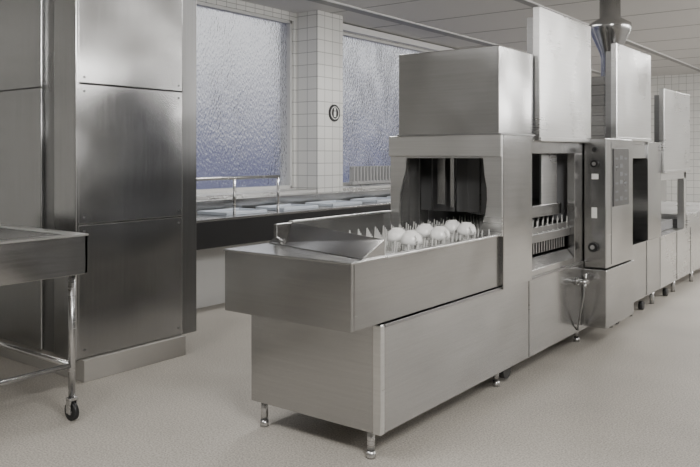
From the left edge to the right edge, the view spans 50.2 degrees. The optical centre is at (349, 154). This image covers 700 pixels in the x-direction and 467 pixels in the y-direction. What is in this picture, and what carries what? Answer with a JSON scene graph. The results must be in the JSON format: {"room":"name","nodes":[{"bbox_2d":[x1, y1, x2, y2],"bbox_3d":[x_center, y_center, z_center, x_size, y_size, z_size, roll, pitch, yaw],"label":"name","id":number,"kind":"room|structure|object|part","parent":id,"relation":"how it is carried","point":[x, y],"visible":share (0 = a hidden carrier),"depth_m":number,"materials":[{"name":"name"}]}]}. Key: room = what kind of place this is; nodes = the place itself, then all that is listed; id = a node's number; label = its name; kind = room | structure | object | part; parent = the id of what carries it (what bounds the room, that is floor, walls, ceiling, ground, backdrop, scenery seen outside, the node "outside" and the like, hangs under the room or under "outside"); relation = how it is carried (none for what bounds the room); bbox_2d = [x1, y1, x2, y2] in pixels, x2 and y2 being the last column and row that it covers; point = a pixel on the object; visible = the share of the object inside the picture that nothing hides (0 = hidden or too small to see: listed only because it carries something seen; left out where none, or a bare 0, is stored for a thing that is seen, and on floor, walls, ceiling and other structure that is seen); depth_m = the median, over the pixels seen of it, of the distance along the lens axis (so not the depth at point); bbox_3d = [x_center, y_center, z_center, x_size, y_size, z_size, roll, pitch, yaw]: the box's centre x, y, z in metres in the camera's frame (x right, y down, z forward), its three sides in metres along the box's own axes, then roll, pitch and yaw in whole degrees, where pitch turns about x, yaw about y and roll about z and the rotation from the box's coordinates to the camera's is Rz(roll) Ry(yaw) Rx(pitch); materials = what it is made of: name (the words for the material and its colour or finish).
{"room":"commercial kitchen","nodes":[
{"label":"commercial kitchen","id":0,"kind":"room"},
{"bbox_2d":[196,0,431,199],"bbox_3d":[-0.517,-0.150,9.352,0.600,3.200,20.300,0,0,37],"label":"wall","id":1,"kind":"structure","parent":0,"point":[317,35],"depth_m":9.16,"materials":[{"name":"tile"}]},
{"bbox_2d":[196,5,286,189],"bbox_3d":[-1.641,-0.620,8.089,0.010,2.060,2.930,0,0,37],"label":"pane","id":2,"kind":"object","parent":1,"relation":"attached to","point":[241,60],"visible":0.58,"depth_m":8.59,"materials":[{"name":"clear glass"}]},
{"bbox_2d":[196,1,291,192],"bbox_3d":[-1.633,-0.620,8.083,0.090,2.060,2.930,0,0,37],"label":"frame","id":3,"kind":"object","parent":1,"relation":"attached to","point":[289,23],"visible":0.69,"depth_m":9.20,"materials":[{"name":"grey paint"}]},
{"bbox_2d":[196,183,390,199],"bbox_3d":[-0.090,0.432,9.718,0.340,0.035,7.400,0,0,37],"label":"window sill","id":4,"kind":"structure","parent":1,"relation":"attached to","point":[373,186],"depth_m":8.50,"materials":[{"name":"silver metal"}]},
{"bbox_2d":[349,166,390,185],"bbox_3d":[0.830,0.282,10.953,0.080,0.265,2.720,0,0,37],"label":"radiator","id":5,"kind":"object","parent":4,"relation":"on","point":[360,175],"visible":0.32,"depth_m":10.17,"materials":[{"name":"white metal"}]},
{"bbox_2d":[329,105,339,121],"bbox_3d":[-0.192,-0.520,9.269,0.020,0.210,0.210,0,0,37],"label":"wall sign","id":6,"kind":"object","parent":1,"relation":"attached to","point":[334,112],"visible":1,"depth_m":9.25,"materials":[{"name":"black plastic"}]},
{"bbox_2d":[343,36,420,182],"bbox_3d":[0.641,-0.620,11.109,0.010,2.060,3.500,0,0,37],"label":"pane","id":7,"kind":"object","parent":1,"relation":"attached to","point":[370,69],"visible":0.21,"depth_m":10.62,"materials":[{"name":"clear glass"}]},
{"bbox_2d":[343,32,430,184],"bbox_3d":[0.649,-0.620,11.103,0.090,2.060,3.500,0,0,37],"label":"frame","id":8,"kind":"object","parent":1,"relation":"attached to","point":[344,34],"visible":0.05,"depth_m":10.75,"materials":[{"name":"grey paint"}]},
{"bbox_2d":[323,0,699,72],"bbox_3d":[0.496,-1.700,8.586,2.600,0.100,20.100,0,0,37],"label":"trim","id":9,"kind":"structure","parent":1,"relation":"attached to","point":[347,28],"depth_m":10.56,"materials":[{"name":"white metal"}]},
{"bbox_2d":[0,268,699,466],"bbox_3d":[3.113,1.500,6.609,9.800,0.100,20.700,0,0,37],"label":"floor","id":10,"kind":"structure","parent":0,"point":[626,394],"depth_m":4.20,"materials":[{"name":"concrete"}]},
{"bbox_2d":[0,224,88,420],"bbox_3d":[-2.488,0.940,4.018,1.585,1.020,1.412,0,0,37],"label":"wheeled cart","id":11,"kind":"object","parent":10,"relation":"on","point":[27,254],"visible":1,"depth_m":4.00,"materials":[{"name":"silver metal"}]},
{"bbox_3d":[-2.492,0.980,4.018,1.498,0.700,1.325,0,0,37],"label":"frame","id":12,"kind":"part","parent":11,"relation":"part of","materials":[{"name":"silver metal"}]},
{"bbox_2d":[0,0,195,381],"bbox_3d":[-2.102,-0.100,5.654,1.730,3.100,1.012,0,0,37],"label":"tall cabinet","id":13,"kind":"object","parent":10,"relation":"on","point":[98,97],"visible":1,"depth_m":5.08,"materials":[{"name":"grey metal"}]},
{"bbox_3d":[-1.831,-0.170,4.835,0.249,2.960,0.032,0,0,37],"label":"corner post","id":14,"kind":"part","parent":13,"relation":"part of","materials":[{"name":"silver metal"}]},
{"bbox_2d":[196,201,390,308],"bbox_3d":[0.133,1.010,8.986,0.620,0.880,6.500,0,0,37],"label":"counter","id":15,"kind":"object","parent":10,"relation":"on","point":[214,233],"depth_m":7.16,"materials":[{"name":"silver metal"}]},
{"bbox_2d":[197,208,266,215],"bbox_3d":[-1.148,0.554,7.322,0.400,0.028,0.560,0,0,37],"label":"serving tray","id":16,"kind":"object","parent":15,"relation":"on","point":[239,211],"visible":1,"depth_m":7.29,"materials":[{"name":"white"}]},
{"bbox_2d":[196,175,279,215],"bbox_3d":[-1.205,0.384,6.832,0.032,0.370,1.650,0,0,37],"label":"guard rail","id":17,"kind":"object","parent":15,"relation":"on","point":[234,178],"visible":0.68,"depth_m":6.99,"materials":[{"name":"silver metal"}]},
{"bbox_2d":[255,204,318,210],"bbox_3d":[-0.666,0.554,7.960,0.400,0.028,0.560,0,0,37],"label":"serving tray","id":18,"kind":"object","parent":15,"relation":"on","point":[282,207],"visible":0.98,"depth_m":7.93,"materials":[{"name":"white"}]},
{"bbox_2d":[305,200,361,205],"bbox_3d":[-0.184,0.554,8.599,0.400,0.028,0.560,0,0,37],"label":"serving tray","id":19,"kind":"object","parent":15,"relation":"on","point":[332,202],"visible":0.89,"depth_m":8.56,"materials":[{"name":"white"}]},
{"bbox_2d":[350,197,390,202],"bbox_3d":[0.328,0.554,9.277,0.400,0.028,0.560,0,0,37],"label":"serving tray","id":20,"kind":"object","parent":15,"relation":"on","point":[371,199],"visible":0.78,"depth_m":9.15,"materials":[{"name":"white"}]},
{"bbox_2d":[196,188,390,212],"bbox_3d":[-0.138,0.950,9.191,0.180,1.000,6.500,0,0,37],"label":"ledge","id":21,"kind":"object","parent":10,"relation":"on","point":[252,202],"visible":0.09,"depth_m":8.41,"materials":[{"name":"silver metal"}]},
{"bbox_2d":[223,0,699,459],"bbox_3d":[2.263,-0.150,6.834,1.064,3.200,8.376,0,0,37],"label":"dishwasher","id":22,"kind":"object","parent":10,"relation":"on","point":[557,169],"visible":0.95,"depth_m":4.69,"materials":[{"name":"silver metal"}]},
{"bbox_3d":[-0.169,0.482,3.740,0.811,0.012,0.496,0,0,37],"label":"trough plate","id":23,"kind":"part","parent":22,"relation":"part of","materials":[{"name":"silver metal"}]},
{"bbox_3d":[-0.136,0.448,3.787,0.175,0.145,0.862,0,0,-37],"label":"trough lid","id":24,"kind":"part","parent":22,"relation":"part of","materials":[{"name":"silver metal"}]},
{"bbox_2d":[387,228,405,241],"bbox_3d":[0.263,0.434,4.095,0.118,0.071,0.128,0,0,37],"label":"cup","id":25,"kind":"object","parent":22,"relation":"on","point":[394,233],"visible":0.87,"depth_m":4.05,"materials":[{"name":"white ceramic"}]},
{"bbox_2d":[401,230,422,244],"bbox_3d":[0.330,0.435,3.941,0.129,0.074,0.118,0,0,37],"label":"cup","id":26,"kind":"object","parent":22,"relation":"on","point":[411,237],"visible":0.99,"depth_m":3.90,"materials":[{"name":"white ceramic"}]},
{"bbox_3d":[0.611,1.052,4.806,0.840,0.515,2.666,0,0,37],"label":"tank entry","id":27,"kind":"part","parent":22,"relation":"part of","materials":[{"name":"silver metal"}]},
{"bbox_2d":[416,224,433,236],"bbox_3d":[0.437,0.435,4.333,0.118,0.074,0.124,0,0,37],"label":"cup","id":28,"kind":"object","parent":22,"relation":"on","point":[424,230],"visible":0.77,"depth_m":4.29,"materials":[{"name":"white ceramic"}]},
{"bbox_2d":[430,226,450,239],"bbox_3d":[0.506,0.434,4.182,0.122,0.070,0.118,0,0,23],"label":"cup","id":29,"kind":"object","parent":22,"relation":"on","point":[439,232],"visible":0.98,"depth_m":4.14,"materials":[{"name":"white ceramic"}]},
{"bbox_2d":[444,220,460,232],"bbox_3d":[0.631,0.435,4.582,0.118,0.074,0.122,0,0,19],"label":"cup","id":30,"kind":"object","parent":22,"relation":"on","point":[451,225],"visible":0.78,"depth_m":4.54,"materials":[{"name":"white ceramic"}]},
{"bbox_2d":[421,158,486,212],"bbox_3d":[0.786,0.145,4.982,0.729,0.470,0.018,0,0,37],"label":"curtain","id":31,"kind":"object","parent":22,"relation":"hanging from","point":[468,169],"depth_m":5.02,"materials":[{"name":"black rubber"}]},
{"bbox_2d":[389,45,534,289],"bbox_3d":[0.729,0.075,4.895,0.806,1.466,0.510,0,0,37],"label":"hood","id":32,"kind":"object","parent":22,"relation":"attached to","point":[468,105],"depth_m":4.70,"materials":[{"name":"silver metal"}]},
{"bbox_2d":[457,222,476,234],"bbox_3d":[0.693,0.434,4.428,0.124,0.069,0.118,0,0,37],"label":"cup","id":33,"kind":"object","parent":22,"relation":"on","point":[464,228],"visible":1,"depth_m":4.39,"materials":[{"name":"white ceramic"}]},
{"bbox_3d":[1.512,-0.530,5.271,0.058,0.880,0.966,0,0,37],"label":"lift door","id":34,"kind":"part","parent":22,"relation":"part of","materials":[{"name":"silver metal"}]},
{"bbox_3d":[2.470,-0.520,6.539,0.058,0.800,0.988,0,0,37],"label":"lift door","id":35,"kind":"part","parent":22,"relation":"part of","materials":[{"name":"silver metal"}]},
{"bbox_3d":[3.358,-0.235,7.715,0.058,0.830,1.040,0,0,37],"label":"lift door","id":36,"kind":"part","parent":22,"relation":"part of","materials":[{"name":"silver metal"}]},
{"bbox_2d":[240,0,699,76],"bbox_3d":[3.113,-1.800,6.609,9.800,0.100,20.700,0,0,37],"label":"ceiling","id":37,"kind":"structure","parent":0,"point":[419,11],"depth_m":9.59,"materials":[{"name":"grey"}]},
{"bbox_2d":[333,0,699,67],"bbox_3d":[2.804,-1.748,6.159,9.150,0.004,18.010,0,0,37],"label":"trim","id":38,"kind":"structure","parent":37,"relation":"attached to","point":[414,0],"depth_m":10.02,"materials":[{"name":"grey"}]},
{"bbox_2d":[651,73,699,202],"bbox_3d":[9.292,-0.150,14.788,9.800,3.200,0.200,0,0,37],"label":"wall","id":39,"kind":"structure","parent":0,"point":[689,84],"depth_m":16.14,"materials":[{"name":"tile"}]},
{"bbox_2d":[308,0,699,74],"bbox_3d":[0.739,-1.744,8.402,1.950,0.012,20.100,0,0,37],"label":"trim","id":40,"kind":"structure","parent":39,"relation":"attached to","point":[316,1],"depth_m":10.12,"materials":[{"name":"grey metal"}]}
]}

